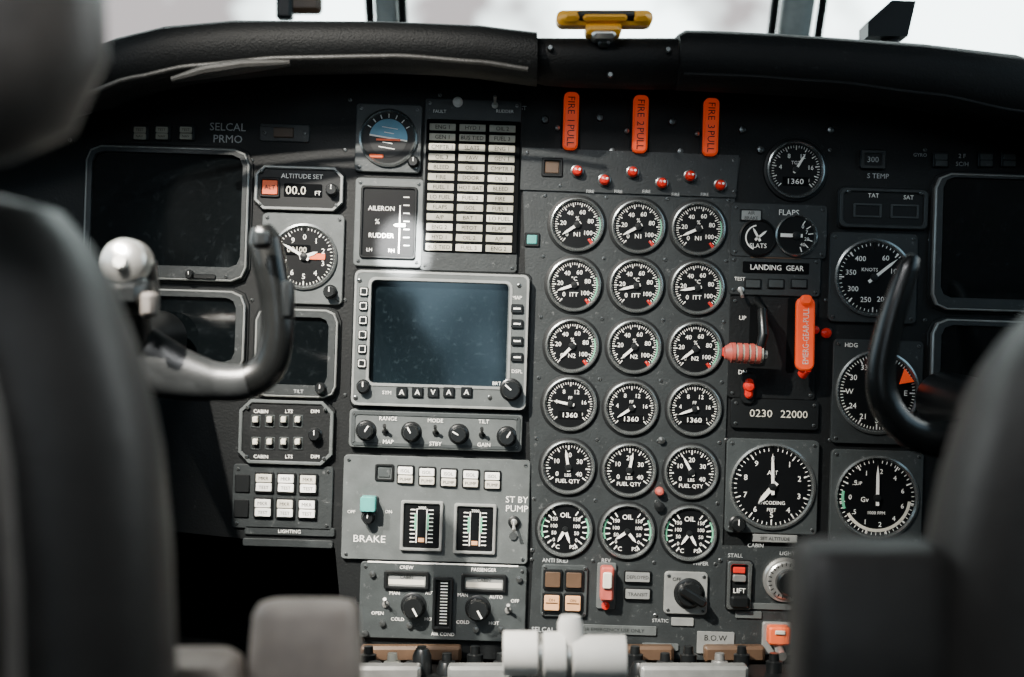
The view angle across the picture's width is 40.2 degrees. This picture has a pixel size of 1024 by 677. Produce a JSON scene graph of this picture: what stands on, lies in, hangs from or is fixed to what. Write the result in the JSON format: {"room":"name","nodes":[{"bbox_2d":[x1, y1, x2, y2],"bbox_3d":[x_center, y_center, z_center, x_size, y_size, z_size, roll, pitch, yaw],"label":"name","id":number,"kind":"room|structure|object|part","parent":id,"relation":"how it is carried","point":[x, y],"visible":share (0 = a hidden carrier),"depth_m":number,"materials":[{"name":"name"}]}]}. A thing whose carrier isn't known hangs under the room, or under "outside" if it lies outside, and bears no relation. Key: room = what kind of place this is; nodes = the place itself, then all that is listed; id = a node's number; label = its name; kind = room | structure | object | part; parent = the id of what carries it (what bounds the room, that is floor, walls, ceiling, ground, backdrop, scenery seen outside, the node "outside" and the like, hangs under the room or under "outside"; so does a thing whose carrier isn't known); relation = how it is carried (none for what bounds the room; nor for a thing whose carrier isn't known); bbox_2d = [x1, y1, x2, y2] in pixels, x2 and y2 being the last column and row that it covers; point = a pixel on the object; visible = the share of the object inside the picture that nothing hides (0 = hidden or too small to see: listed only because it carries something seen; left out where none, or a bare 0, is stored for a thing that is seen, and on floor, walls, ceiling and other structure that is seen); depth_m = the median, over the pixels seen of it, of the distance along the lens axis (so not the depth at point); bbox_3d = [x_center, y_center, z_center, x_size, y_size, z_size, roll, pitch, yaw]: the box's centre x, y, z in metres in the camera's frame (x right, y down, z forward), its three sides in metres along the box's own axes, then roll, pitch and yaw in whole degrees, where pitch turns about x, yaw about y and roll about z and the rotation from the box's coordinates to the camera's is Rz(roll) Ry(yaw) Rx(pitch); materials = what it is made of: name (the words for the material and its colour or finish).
{"room":"control cabin","nodes":[
{"label":"control cabin","id":0,"kind":"room"},
{"bbox_2d":[83,20,1023,133],"bbox_3d":[0.003,-0.205,1.545,1.399,0.186,0.549,0,0,0],"label":"shield","id":1,"kind":"object","parent":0,"point":[985,87],"visible":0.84,"depth_m":1.28,"materials":[{"name":"plastic"}]},
{"bbox_2d":[171,59,290,82],"bbox_3d":[-0.254,-0.241,1.265,0.108,0.021,0.024,0,0,0],"label":"vent","id":2,"kind":"object","parent":1,"relation":"attached to","point":[240,66],"depth_m":1.26,"materials":[{"name":"grey plastic"}]},
{"bbox_2d":[0,84,1023,663],"bbox_3d":[0.003,0.037,1.400,1.550,0.584,0.044,0,0,0],"label":"panel","id":3,"kind":"object","parent":1,"relation":"attached to","point":[200,438],"depth_m":1.40,"materials":[{"name":"black metal"}]},
{"bbox_2d":[82,143,253,284],"bbox_3d":[-0.344,-0.124,1.392,0.172,0.142,0.017,0,0,0],"label":"display","id":4,"kind":"object","parent":3,"relation":"attached to","point":[191,206],"visible":0.78,"depth_m":1.40,"materials":[{"name":"black glass"}]},
{"bbox_2d":[100,224,294,400],"bbox_3d":[-0.343,-0.021,1.218,0.348,0.142,0.305,0,0,0],"label":"yoke","id":5,"kind":"object","parent":3,"relation":"attached to","point":[173,371],"visible":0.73,"depth_m":1.11,"materials":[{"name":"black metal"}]},
{"bbox_2d":[159,286,249,363],"bbox_3d":[-0.320,-0.007,1.395,0.116,0.090,0.011,0,0,0],"label":"display","id":6,"kind":"object","parent":3,"relation":"attached to","point":[215,321],"visible":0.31,"depth_m":1.40,"materials":[{"name":"black glass"}]},
{"bbox_3d":[-0.291,-0.205,1.398,0.178,0.019,0.007,0,0,0],"label":"row of annunciator buttons","id":7,"kind":"part","parent":3,"relation":"part of","materials":[{"name":"black plastic"}]},
{"bbox_2d":[232,464,333,529],"bbox_3d":[-0.229,0.159,1.396,0.102,0.067,0.009,0,0,0],"label":"switch panel","id":8,"kind":"object","parent":3,"relation":"attached to","point":[277,496],"visible":1,"depth_m":1.40,"materials":[{"name":"grey metal"}]},
{"bbox_2d":[238,398,335,465],"bbox_3d":[-0.225,0.093,1.392,0.098,0.068,0.017,0,0,0],"label":"control panel","id":9,"kind":"object","parent":3,"relation":"attached to","point":[297,432],"visible":1,"depth_m":1.39,"materials":[{"name":"grey metal"}]},
{"bbox_3d":[-0.223,0.198,1.399,0.092,0.023,0.004,0,0,0],"label":"circuit label strip","id":10,"kind":"part","parent":3,"relation":"part of","materials":[{"name":"grey metal"}]},
{"bbox_2d":[253,306,341,399],"bbox_3d":[-0.215,0.015,1.391,0.090,0.096,0.019,0,0,0],"label":"display","id":11,"kind":"object","parent":3,"relation":"attached to","point":[314,367],"visible":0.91,"depth_m":1.40,"materials":[{"name":"grey plastic"}]},
{"bbox_2d":[254,165,344,212],"bbox_3d":[-0.212,-0.149,1.392,0.091,0.048,0.018,0,0,0],"label":"altitude selector","id":12,"kind":"object","parent":3,"relation":"attached to","point":[286,188],"visible":1,"depth_m":1.39,"materials":[{"name":"black plastic"}]},
{"bbox_2d":[262,213,344,304],"bbox_3d":[-0.209,-0.080,1.392,0.084,0.092,0.018,0,0,0],"label":"altimeter","id":13,"kind":"object","parent":3,"relation":"attached to","point":[313,244],"visible":0.75,"depth_m":1.39,"materials":[{"name":"grey metal"}]},
{"bbox_2d":[353,178,423,267],"bbox_3d":[-0.123,-0.116,1.396,0.070,0.090,0.010,0,0,0],"label":"indicator","id":14,"kind":"object","parent":3,"relation":"attached to","point":[388,221],"visible":1,"depth_m":1.39,"materials":[{"name":"black plastic"}]},
{"bbox_2d":[355,103,422,173],"bbox_3d":[-0.123,-0.200,1.393,0.068,0.070,0.016,0,0,0],"label":"indicator","id":15,"kind":"object","parent":3,"relation":"attached to","point":[388,137],"visible":1,"depth_m":1.39,"materials":[{"name":"black metal"}]},
{"bbox_2d":[349,408,521,451],"bbox_3d":[-0.076,0.091,1.389,0.173,0.043,0.024,0,0,0],"label":"control panel","id":16,"kind":"object","parent":3,"relation":"attached to","point":[371,428],"visible":1,"depth_m":1.39,"materials":[{"name":"grey metal"}]},
{"bbox_2d":[341,454,530,563],"bbox_3d":[-0.076,0.171,1.389,0.189,0.110,0.023,0,0,0],"label":"control panel","id":17,"kind":"object","parent":3,"relation":"attached to","point":[400,508],"visible":1,"depth_m":1.40,"materials":[{"name":"silver metal"}]},
{"bbox_2d":[350,268,531,411],"bbox_3d":[-0.071,0.002,1.387,0.182,0.143,0.028,0,0,0],"label":"display","id":18,"kind":"object","parent":3,"relation":"attached to","point":[422,339],"visible":1,"depth_m":1.39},
{"bbox_2d":[359,561,526,641],"bbox_3d":[-0.069,0.262,1.390,0.168,0.082,0.021,0,0,0],"label":"control panel","id":19,"kind":"object","parent":3,"relation":"attached to","point":[399,600],"visible":0.99,"depth_m":1.40,"materials":[{"name":"silver metal"}]},
{"bbox_2d":[420,95,521,272],"bbox_3d":[-0.041,-0.153,1.392,0.102,0.176,0.018,0,0,0],"label":"panel","id":20,"kind":"object","parent":3,"relation":"attached to","point":[472,148],"visible":1,"depth_m":1.39,"materials":[{"name":"silver metal"}]},
{"bbox_2d":[540,564,587,617],"bbox_3d":[0.052,0.252,1.394,0.047,0.053,0.010,0,0,0],"label":"panel","id":21,"kind":"object","parent":3,"relation":"attached to","point":[563,586],"visible":0.99,"depth_m":1.39,"materials":[{"name":"brown plastic"}]},
{"bbox_2d":[535,499,594,559],"bbox_3d":[0.053,0.191,1.396,0.061,0.061,0.006,0,0,0],"label":"gauge","id":22,"kind":"object","parent":3,"relation":"attached to","point":[564,528],"visible":1,"depth_m":1.40},
{"bbox_2d":[538,437,597,496],"bbox_3d":[0.056,0.129,1.396,0.060,0.060,0.006,0,0,0],"label":"gauge","id":23,"kind":"object","parent":3,"relation":"attached to","point":[568,466],"visible":1,"depth_m":1.40},
{"bbox_2d":[555,91,580,150],"bbox_3d":[0.056,-0.216,1.393,0.026,0.062,0.013,0,0,0],"label":"handle","id":24,"kind":"object","parent":3,"relation":"attached to","point":[571,100],"depth_m":1.39,"materials":[{"name":"plastic"}]},
{"bbox_2d":[540,375,599,433],"bbox_3d":[0.058,0.066,1.396,0.060,0.060,0.006,0,0,0],"label":"gauge","id":25,"kind":"object","parent":3,"relation":"attached to","point":[569,404],"visible":1,"depth_m":1.40},
{"bbox_2d":[542,316,601,374],"bbox_3d":[0.060,0.007,1.396,0.060,0.060,0.006,0,0,0],"label":"gauge","id":26,"kind":"object","parent":3,"relation":"attached to","point":[571,345],"visible":1,"depth_m":1.40},
{"bbox_2d":[544,255,603,314],"bbox_3d":[0.062,-0.053,1.396,0.060,0.060,0.006,0,0,0],"label":"gauge","id":27,"kind":"object","parent":3,"relation":"attached to","point":[573,284],"visible":1,"depth_m":1.40},
{"bbox_2d":[547,195,606,254],"bbox_3d":[0.065,-0.114,1.396,0.060,0.060,0.006,0,0,0],"label":"gauge","id":28,"kind":"object","parent":3,"relation":"attached to","point":[576,224],"visible":1,"depth_m":1.40},
{"bbox_2d":[596,562,616,609],"bbox_3d":[0.094,0.246,1.387,0.020,0.046,0.021,0,0,0],"label":"switch","id":29,"kind":"object","parent":3,"relation":"attached to","point":[606,571],"visible":1,"depth_m":1.38,"materials":[{"name":"red plastic"}]},
{"bbox_2d":[583,624,655,635],"bbox_3d":[0.100,0.290,1.397,0.088,0.012,0.003,0,0,0],"label":"placard","id":30,"kind":"object","parent":3,"relation":"attached to","point":[587,628],"visible":0.91,"depth_m":1.40},
{"bbox_2d":[597,501,657,561],"bbox_3d":[0.115,0.193,1.396,0.061,0.061,0.006,0,0,0],"label":"gauge","id":31,"kind":"object","parent":3,"relation":"attached to","point":[627,531],"visible":1,"depth_m":1.40},
{"bbox_2d":[599,440,658,499],"bbox_3d":[0.117,0.132,1.396,0.060,0.060,0.006,0,0,0],"label":"gauge","id":32,"kind":"object","parent":3,"relation":"attached to","point":[629,469],"visible":1,"depth_m":1.40},
{"bbox_2d":[520,147,738,246],"bbox_3d":[0.117,-0.141,1.391,0.218,0.099,0.014,0,0,0],"label":"control panel","id":33,"kind":"object","parent":3,"relation":"attached to","point":[543,169],"visible":1,"depth_m":1.40,"materials":[{"name":"grey metal"}]},
{"bbox_3d":[0.117,-0.141,1.391,0.218,0.099,0.014,0,0,0],"label":"warning panel","id":34,"kind":"part","parent":33,"relation":"part of","materials":[{"name":"grey metal"}]},
{"bbox_2d":[601,378,660,437],"bbox_3d":[0.119,0.070,1.396,0.060,0.060,0.006,0,0,0],"label":"gauge","id":35,"kind":"object","parent":3,"relation":"attached to","point":[631,407],"visible":1,"depth_m":1.40},
{"bbox_2d":[604,317,663,376],"bbox_3d":[0.122,0.009,1.396,0.060,0.060,0.006,0,0,0],"label":"gauge","id":36,"kind":"object","parent":3,"relation":"attached to","point":[634,346],"visible":1,"depth_m":1.40},
{"bbox_2d":[606,256,665,315],"bbox_3d":[0.124,-0.052,1.396,0.060,0.060,0.006,0,0,0],"label":"gauge","id":37,"kind":"object","parent":3,"relation":"attached to","point":[635,285],"visible":1,"depth_m":1.40},
{"bbox_2d":[624,94,649,153],"bbox_3d":[0.125,-0.213,1.393,0.026,0.062,0.013,0,0,0],"label":"handle","id":38,"kind":"object","parent":3,"relation":"attached to","point":[640,103],"depth_m":1.39,"materials":[{"name":"orange plastic"}]},
{"bbox_2d":[624,570,650,599],"bbox_3d":[0.125,0.246,1.395,0.027,0.030,0.006,0,0,0],"label":"placard","id":39,"kind":"object","parent":3,"relation":"attached to","point":[630,576],"visible":1,"depth_m":1.39},
{"bbox_2d":[608,197,667,255],"bbox_3d":[0.126,-0.112,1.396,0.060,0.060,0.006,0,0,0],"label":"gauge","id":40,"kind":"object","parent":3,"relation":"attached to","point":[637,226],"visible":1,"depth_m":1.40},
{"bbox_2d":[663,571,707,614],"bbox_3d":[0.173,0.254,1.387,0.044,0.043,0.023,0,0,0],"label":"windshield heat selector","id":41,"kind":"object","parent":3,"relation":"attached to","point":[685,592],"visible":1,"depth_m":1.39,"materials":[{"name":"grey metal"}]},
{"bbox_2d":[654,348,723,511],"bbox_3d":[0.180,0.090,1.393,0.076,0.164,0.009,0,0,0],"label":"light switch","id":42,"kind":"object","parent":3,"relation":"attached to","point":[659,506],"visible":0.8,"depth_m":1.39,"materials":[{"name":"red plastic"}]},
{"bbox_2d":[659,503,719,563],"bbox_3d":[0.177,0.195,1.396,0.061,0.061,0.006,0,0,0],"label":"gauge","id":43,"kind":"object","parent":3,"relation":"attached to","point":[689,533],"visible":1,"depth_m":1.40},
{"bbox_2d":[661,442,720,501],"bbox_3d":[0.179,0.134,1.396,0.060,0.060,0.006,0,0,0],"label":"gauge","id":44,"kind":"object","parent":3,"relation":"attached to","point":[691,471],"visible":1,"depth_m":1.40},
{"bbox_2d":[664,379,723,438],"bbox_3d":[0.182,0.070,1.396,0.060,0.060,0.006,0,0,0],"label":"gauge","id":45,"kind":"object","parent":3,"relation":"attached to","point":[694,408],"visible":1,"depth_m":1.40},
{"bbox_2d":[665,319,724,378],"bbox_3d":[0.183,0.011,1.396,0.060,0.060,0.006,0,0,0],"label":"gauge","id":46,"kind":"object","parent":3,"relation":"attached to","point":[694,347],"visible":0.99,"depth_m":1.40},
{"bbox_2d":[667,258,726,317],"bbox_3d":[0.185,-0.051,1.396,0.060,0.060,0.006,0,0,0],"label":"gauge","id":47,"kind":"object","parent":3,"relation":"attached to","point":[697,287],"visible":1,"depth_m":1.40},
{"bbox_2d":[668,199,727,257],"bbox_3d":[0.186,-0.110,1.396,0.060,0.060,0.006,0,0,0],"label":"gauge","id":48,"kind":"object","parent":3,"relation":"attached to","point":[698,228],"visible":1,"depth_m":1.40},
{"bbox_2d":[694,97,719,156],"bbox_3d":[0.195,-0.210,1.393,0.026,0.062,0.013,0,0,0],"label":"handle","id":49,"kind":"object","parent":3,"relation":"attached to","point":[710,106],"depth_m":1.39,"materials":[{"name":"orange plastic"}]},
{"bbox_2d":[697,631,733,653],"bbox_3d":[0.203,0.303,1.397,0.038,0.023,0.003,0,0,0],"label":"placard","id":50,"kind":"object","parent":3,"relation":"attached to","point":[703,637],"visible":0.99,"depth_m":1.40},
{"bbox_2d":[725,559,752,609],"bbox_3d":[0.226,0.245,1.392,0.027,0.051,0.012,0,0,0],"label":"indicator","id":51,"kind":"object","parent":3,"relation":"attached to","point":[738,582],"visible":1,"depth_m":1.39,"materials":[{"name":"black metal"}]},
{"bbox_2d":[724,438,818,534],"bbox_3d":[0.259,0.147,1.391,0.095,0.096,0.019,0,0,0],"label":"altimeter","id":52,"kind":"object","parent":3,"relation":"attached to","point":[771,485],"visible":1,"depth_m":1.39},
{"bbox_2d":[761,621,786,660],"bbox_3d":[0.264,0.299,1.383,0.031,0.034,0.030,0,0,0],"label":"switch","id":53,"kind":"object","parent":3,"relation":"attached to","point":[773,638],"visible":0.7,"depth_m":1.38,"materials":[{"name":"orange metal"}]},
{"bbox_2d":[752,534,796,542],"bbox_3d":[0.262,0.200,1.396,0.045,0.009,0.003,0,0,0],"label":"placard","id":54,"kind":"object","parent":3,"relation":"attached to","point":[773,538],"visible":0.94,"depth_m":1.40},
{"bbox_2d":[730,398,818,430],"bbox_3d":[0.262,0.075,1.397,0.089,0.032,0.007,0,0,0],"label":"panel","id":55,"kind":"object","parent":3,"relation":"attached to","point":[783,414],"depth_m":1.40,"materials":[{"name":"black metal"}]},
{"bbox_2d":[728,255,820,297],"bbox_3d":[0.262,-0.062,1.392,0.093,0.044,0.018,0,0,0],"label":"panel","id":56,"kind":"object","parent":3,"relation":"attached to","point":[760,276],"visible":1,"depth_m":1.40,"materials":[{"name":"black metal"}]},
{"bbox_3d":[0.272,0.240,1.388,0.044,0.044,0.020,0,0,0],"label":"cabin pressure knob","id":57,"kind":"part","parent":3,"relation":"part of","materials":[{"name":"silver metal"}]},
{"bbox_2d":[730,202,827,258],"bbox_3d":[0.266,-0.107,1.396,0.097,0.057,0.010,0,0,0],"label":"panel","id":58,"kind":"object","parent":3,"relation":"attached to","point":[756,229],"visible":1,"depth_m":1.39,"materials":[{"name":"black metal"}]},
{"bbox_2d":[727,295,831,403],"bbox_3d":[0.266,0.011,1.381,0.104,0.108,0.039,0,0,0],"label":"panel","id":59,"kind":"object","parent":3,"relation":"attached to","point":[776,377],"depth_m":1.40,"materials":[{"name":"black metal"}]},
{"bbox_2d":[724,296,768,363],"bbox_3d":[0.228,-0.009,1.375,0.043,0.067,0.046,0,0,0],"label":"lever","id":60,"kind":"object","parent":59,"relation":"attached to","point":[733,352],"depth_m":1.36,"materials":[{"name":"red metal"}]},
{"bbox_3d":[0.287,-0.001,1.379,0.019,0.082,0.035,0,0,0],"label":"emergency gear handle","id":61,"kind":"part","parent":59,"relation":"part of","materials":[{"name":"plastic"}]},
{"bbox_2d":[763,138,827,201],"bbox_3d":[0.283,-0.169,1.396,0.064,0.064,0.006,0,0,0],"label":"gauge","id":62,"kind":"object","parent":3,"relation":"attached to","point":[794,169],"visible":1,"depth_m":1.40},
{"bbox_2d":[827,231,917,323],"bbox_3d":[0.360,-0.060,1.395,0.090,0.092,0.011,0,0,0],"label":"indicator","id":63,"kind":"object","parent":3,"relation":"attached to","point":[861,265],"visible":0.84,"depth_m":1.39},
{"bbox_2d":[859,149,885,169],"bbox_3d":[0.360,-0.178,1.397,0.026,0.021,0.007,0,0,0],"label":"readout","id":64,"kind":"object","parent":3,"relation":"attached to","point":[869,159],"visible":1,"depth_m":1.40,"materials":[{"name":"black plastic"}]},
{"bbox_2d":[828,449,923,538],"bbox_3d":[0.363,0.159,1.395,0.095,0.096,0.012,0,0,0],"label":"indicator","id":65,"kind":"object","parent":3,"relation":"attached to","point":[873,493],"visible":0.89,"depth_m":1.39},
{"bbox_2d":[830,339,923,444],"bbox_3d":[0.364,0.053,1.395,0.093,0.106,0.013,0,0,0],"label":"indicator","id":66,"kind":"object","parent":3,"relation":"attached to","point":[852,421],"visible":0.69,"depth_m":1.39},
{"bbox_2d":[837,187,928,230],"bbox_3d":[0.370,-0.130,1.396,0.091,0.044,0.010,0,0,0],"label":"indicator","id":67,"kind":"object","parent":3,"relation":"attached to","point":[868,208],"visible":1,"depth_m":1.39,"materials":[{"name":"black plastic"}]},
{"bbox_2d":[865,253,972,457],"bbox_3d":[0.422,0.013,1.228,0.279,0.163,0.286,0,0,0],"label":"yoke","id":68,"kind":"object","parent":3,"relation":"attached to","point":[939,395],"visible":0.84,"depth_m":1.11,"materials":[{"name":"black plastic"}]},
{"bbox_2d":[926,316,1019,377],"bbox_3d":[0.498,0.048,1.396,0.172,0.140,0.010,0,0,0],"label":"display","id":69,"kind":"object","parent":3,"relation":"attached to","point":[955,344],"visible":0.42,"depth_m":1.40,"materials":[{"name":"black glass"}]},
{"bbox_3d":[0.462,-0.178,1.398,0.084,0.016,0.006,0,0,0],"label":"row of annunciator buttons","id":70,"kind":"part","parent":3,"relation":"part of","materials":[{"name":"black plastic"}]},
{"bbox_2d":[927,171,1023,314],"bbox_3d":[0.501,-0.095,1.396,0.172,0.146,0.010,0,0,0],"label":"display","id":71,"kind":"object","parent":3,"relation":"attached to","point":[976,243],"visible":1,"depth_m":1.40,"materials":[{"name":"black glass"}]},
{"bbox_2d":[556,10,652,47],"bbox_3d":[0.085,-0.284,1.294,0.088,0.032,0.046,0,0,0],"label":"light","id":72,"kind":"object","parent":1,"relation":"on","point":[601,27],"visible":0.99,"depth_m":1.28,"materials":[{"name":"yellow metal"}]},
{"bbox_2d":[859,0,915,41],"bbox_3d":[0.407,-0.333,1.520,0.051,0.060,0.040,0,0,0],"label":"windshield compass","id":73,"kind":"object","parent":1,"relation":"on","point":[892,23],"visible":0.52,"depth_m":1.50,"materials":[{"name":"black plastic"}]},
{"bbox_3d":[0.000,1.170,-0.500,1.900,0.040,5.300,0,0,0],"label":"floor","id":74,"kind":"structure","parent":0,"visible":0},
{"bbox_2d":[0,0,361,676],"bbox_3d":[-0.334,0.441,0.875,0.483,1.418,0.570,0,0,0],"label":"seat","id":75,"kind":"object","parent":74,"relation":"on","point":[87,566],"visible":1,"depth_m":0.66,"materials":[{"name":"leather"}]},
{"bbox_2d":[171,531,495,676],"bbox_3d":[0.000,0.670,1.560,1.600,0.960,0.040,0,0,0],"label":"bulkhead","id":76,"kind":"object","parent":74,"relation":"on","point":[220,582],"depth_m":1.54,"materials":[{"name":"black"}]},
{"bbox_2d":[362,644,785,676],"bbox_3d":[0.060,0.722,1.088,0.450,0.855,0.616,0,0,0],"label":"pedestal","id":77,"kind":"object","parent":74,"relation":"on","point":[418,659],"visible":0.81,"depth_m":1.33,"materials":[{"name":"silver metal"}]},
{"bbox_2d":[503,614,627,676],"bbox_3d":[0.042,0.288,1.135,0.099,0.128,0.047,0,0,0],"label":"lever","id":78,"kind":"object","parent":77,"relation":"on","point":[567,652],"visible":1,"depth_m":1.11,"materials":[{"name":"white plastic"}]},
{"bbox_2d":[785,315,1023,676],"bbox_3d":[0.375,0.468,0.877,0.470,1.365,0.565,0,0,0],"label":"seat","id":79,"kind":"object","parent":74,"relation":"on","point":[950,602],"visible":1,"depth_m":0.67,"materials":[{"name":"leather"}]},
{"bbox_3d":[0.000,0.450,2.000,1.700,1.420,0.040,0,0,0],"label":"wall","id":80,"kind":"structure","parent":0,"visible":0},
{"bbox_2d":[276,0,321,20],"bbox_3d":[-0.265,-0.441,1.728,0.055,0.091,0.063,0,0,0],"label":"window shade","id":81,"kind":"object","parent":80,"relation":"attached to","point":[286,10],"visible":0.98,"depth_m":1.74,"materials":[{"name":"black plastic"}]},
{"bbox_2d":[364,0,407,21],"bbox_3d":[-0.165,-0.526,1.768,0.055,0.630,0.514,0,0,0],"label":"trim","id":82,"kind":"structure","parent":80,"relation":"attached to","point":[385,10],"depth_m":1.83,"materials":[{"name":"paint"}]},
{"bbox_2d":[767,0,827,36],"bbox_3d":[0.375,-0.527,1.768,0.074,0.639,0.524,0,0,0],"label":"trim","id":83,"kind":"structure","parent":80,"relation":"attached to","point":[795,16],"depth_m":1.83,"materials":[{"name":"paint"}]}
]}

